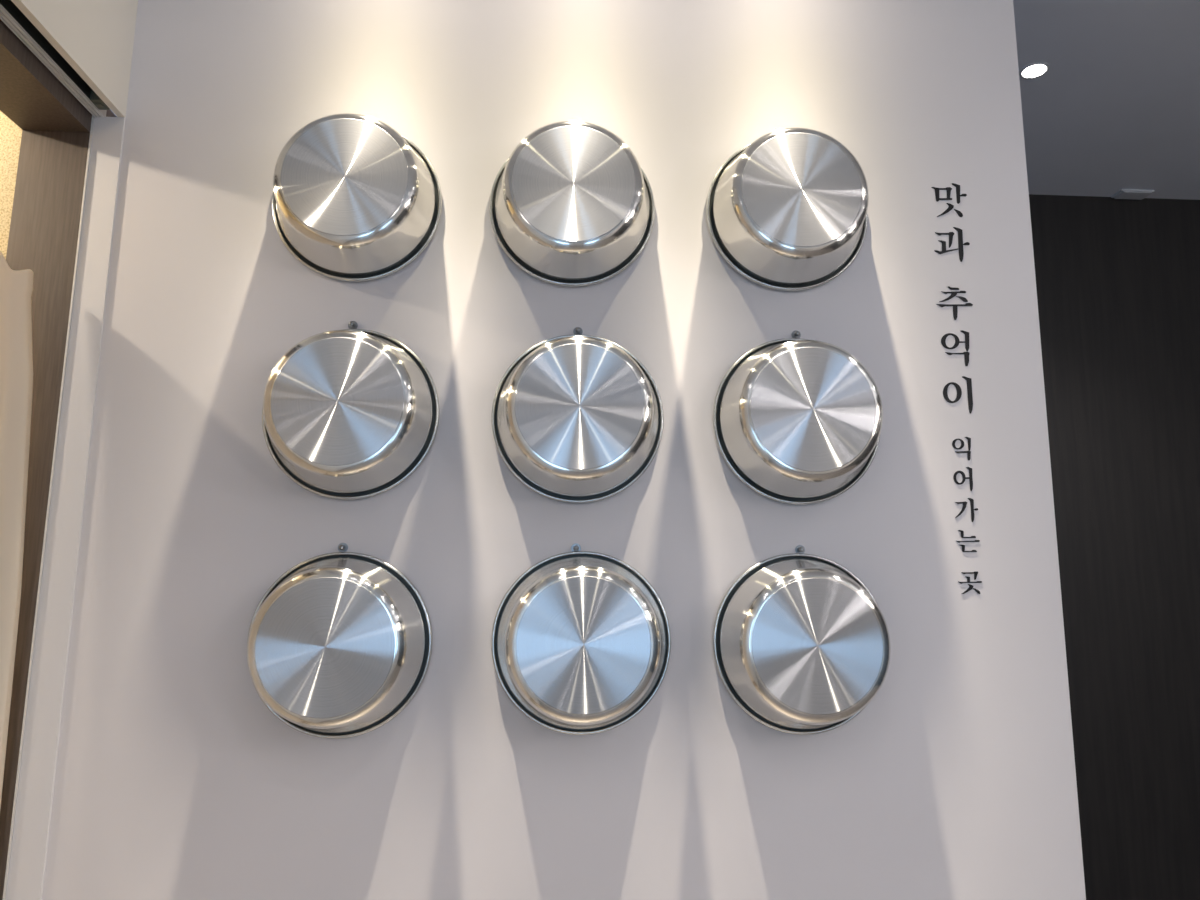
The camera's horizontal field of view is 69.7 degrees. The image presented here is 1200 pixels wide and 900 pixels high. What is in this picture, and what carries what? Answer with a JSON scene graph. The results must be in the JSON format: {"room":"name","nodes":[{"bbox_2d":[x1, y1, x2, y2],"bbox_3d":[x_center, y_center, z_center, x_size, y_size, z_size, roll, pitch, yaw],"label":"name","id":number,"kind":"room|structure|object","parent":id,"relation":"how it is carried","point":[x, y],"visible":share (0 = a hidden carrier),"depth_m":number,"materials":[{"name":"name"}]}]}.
{"room":"restaurant","nodes":[
{"label":"restaurant","id":0,"kind":"room"},
{"bbox_2d":[0,0,137,117],"bbox_3d":[-0.869,-0.119,-0.918,0.060,3.020,5.100,1,-10,-3],"label":"soffit","id":1,"kind":"structure","parent":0,"point":[87,45],"depth_m":1.63,"materials":[{"name":"beige paint"}]},
{"bbox_2d":[0,251,33,807],"bbox_3d":[-1.077,0.483,1.084,0.117,1.896,0.887,1,-10,-3],"label":"door curtain","id":2,"kind":"object","parent":1,"relation":"hanging from","point":[16,287],"visible":1,"depth_m":1.58,"materials":[{"name":"beige fabric"}]},
{"bbox_2d":[0,19,115,899],"bbox_3d":[-1.087,0.461,1.136,0.137,2.557,1.060,1,-10,-3],"label":"trim","id":3,"kind":"structure","parent":1,"relation":"attached to","point":[55,126],"depth_m":1.68,"materials":[{"name":"brown wood"}]},
{"bbox_2d":[2,115,124,899],"bbox_3d":[-1.013,0.565,1.601,0.063,2.507,0.116,1,-10,-3],"label":"trim","id":4,"kind":"structure","parent":1,"relation":"attached to","point":[34,787],"depth_m":1.62,"materials":[{"name":"white paint"}]},
{"bbox_2d":[0,0,1085,899],"bbox_3d":[-0.971,0.314,1.649,3.763,3.020,0.110,1,-10,-3],"label":"wall","id":5,"kind":"structure","parent":0,"point":[175,779],"depth_m":1.69,"materials":[{"name":"white paint"}]},
{"bbox_2d":[247,552,432,738],"bbox_3d":[-0.481,0.352,1.555,0.340,0.340,0.115,1,-10,-3],"label":"steel bowl","id":6,"kind":"object","parent":5,"relation":"attached to","point":[339,645],"visible":1,"depth_m":1.50,"materials":[{"name":"silver metal"}]},
{"bbox_2d":[338,543,347,551],"bbox_3d":[-0.489,0.185,1.633,0.019,0.019,0.016,1,-10,-3],"label":"screw","id":7,"kind":"object","parent":5,"relation":"attached to","point":[342,547],"visible":1,"depth_m":1.64,"materials":[{"name":"silver metal"}]},
{"bbox_2d":[262,329,438,499],"bbox_3d":[-0.482,-0.080,1.627,0.340,0.340,0.115,1,-10,-3],"label":"steel bowl","id":8,"kind":"object","parent":5,"relation":"attached to","point":[348,414],"visible":1,"depth_m":1.58,"materials":[{"name":"silver metal"}]},
{"bbox_2d":[348,321,357,328],"bbox_3d":[-0.491,-0.249,1.706,0.019,0.019,0.016,1,-10,-3],"label":"screw","id":9,"kind":"object","parent":5,"relation":"attached to","point":[352,324],"visible":1,"depth_m":1.71,"materials":[{"name":"silver metal"}]},
{"bbox_2d":[272,113,441,281],"bbox_3d":[-0.490,-0.513,1.700,0.340,0.340,0.115,1,-10,-3],"label":"steel bowl","id":10,"kind":"object","parent":5,"relation":"attached to","point":[354,199],"visible":1,"depth_m":1.65,"materials":[{"name":"silver metal"}]},
{"bbox_2d":[489,121,654,286],"bbox_3d":[-0.054,-0.507,1.723,0.340,0.340,0.115,1,-10,-3],"label":"steel bowl","id":11,"kind":"object","parent":5,"relation":"attached to","point":[572,204],"visible":1,"depth_m":1.67,"materials":[{"name":"silver metal"}]},
{"bbox_2d":[571,544,580,550],"bbox_3d":[-0.046,0.189,1.657,0.019,0.019,0.016,1,-10,-3],"label":"screw","id":12,"kind":"object","parent":5,"relation":"attached to","point":[575,547],"visible":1,"depth_m":1.66,"materials":[{"name":"silver metal"}]},
{"bbox_2d":[491,334,663,502],"bbox_3d":[-0.041,-0.073,1.650,0.340,0.340,0.115,1,-10,-3],"label":"steel bowl","id":13,"kind":"object","parent":5,"relation":"attached to","point":[576,418],"visible":1,"depth_m":1.60,"materials":[{"name":"silver metal"}]},
{"bbox_2d":[573,327,582,333],"bbox_3d":[-0.044,-0.240,1.729,0.019,0.019,0.016,1,-10,-3],"label":"screw","id":14,"kind":"object","parent":5,"relation":"attached to","point":[577,330],"visible":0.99,"depth_m":1.74,"materials":[{"name":"silver metal"}]},
{"bbox_2d":[491,551,670,734],"bbox_3d":[-0.032,0.354,1.579,0.340,0.340,0.115,1,-10,-3],"label":"steel bowl","id":15,"kind":"object","parent":5,"relation":"attached to","point":[581,640],"visible":1,"depth_m":1.53,"materials":[{"name":"silver metal"}]},
{"bbox_2d":[706,127,868,290],"bbox_3d":[0.393,-0.503,1.747,0.340,0.340,0.115,1,-10,-3],"label":"steel bowl","id":16,"kind":"object","parent":5,"relation":"attached to","point":[787,210],"visible":1,"depth_m":1.70,"materials":[{"name":"silver metal"}]},
{"bbox_2d":[791,330,800,337],"bbox_3d":[0.401,-0.236,1.753,0.019,0.019,0.016,1,-10,-3],"label":"screw","id":17,"kind":"object","parent":5,"relation":"attached to","point":[795,334],"visible":1,"depth_m":1.76,"materials":[{"name":"silver metal"}]},
{"bbox_2d":[713,338,882,504],"bbox_3d":[0.397,-0.068,1.674,0.340,0.340,0.115,1,-10,-3],"label":"steel bowl","id":18,"kind":"object","parent":5,"relation":"attached to","point":[797,421],"visible":1,"depth_m":1.62,"materials":[{"name":"silver metal"}]},
{"bbox_2d":[795,545,804,552],"bbox_3d":[0.392,0.194,1.680,0.019,0.019,0.016,1,-10,-3],"label":"screw","id":19,"kind":"object","parent":5,"relation":"attached to","point":[799,549],"visible":1,"depth_m":1.69,"materials":[{"name":"silver metal"}]},
{"bbox_2d":[713,553,890,734],"bbox_3d":[0.388,0.360,1.601,0.340,0.340,0.115,1,-10,-3],"label":"steel bowl","id":20,"kind":"object","parent":5,"relation":"attached to","point":[801,644],"visible":1,"depth_m":1.55,"materials":[{"name":"silver metal"}]},
{"bbox_2d":[931,183,981,593],"bbox_3d":[0.738,-0.143,1.763,0.081,0.864,0.002,1,-10,-3],"label":"lettering","id":21,"kind":"object","parent":5,"relation":"attached to","point":[960,233],"depth_m":1.77,"materials":[{"name":"black plastic"}]},
{"bbox_2d":[1013,0,1199,199],"bbox_3d":[1.317,-1.489,0.098,4.488,0.050,6.410,1,-10,-3],"label":"ceiling","id":22,"kind":"structure","parent":0,"point":[1116,107],"depth_m":2.55,"materials":[{"name":"grey paint"}]},
{"bbox_2d":[1019,62,1049,78],"bbox_3d":[1.225,-1.069,2.429,0.078,0.003,0.078,1,-10,-3],"label":"recessed light","id":23,"kind":"object","parent":22,"relation":"in","point":[1034,70],"visible":1,"depth_m":2.43,"materials":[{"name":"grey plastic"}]},
{"bbox_2d":[1111,189,1153,199],"bbox_3d":[1.953,-0.937,3.157,0.124,0.012,0.062,1,-10,-3],"label":"plate","id":24,"kind":"object","parent":22,"relation":"attached to","point":[1136,194],"visible":1,"depth_m":3.14,"materials":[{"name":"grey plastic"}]},
{"bbox_2d":[1029,194,1199,899],"bbox_3d":[1.279,0.550,2.957,4.000,3.020,0.100,1,-10,-3],"label":"wall","id":25,"kind":"structure","parent":0,"point":[1118,280],"depth_m":2.99,"materials":[{"name":"brown wood"}]}
]}

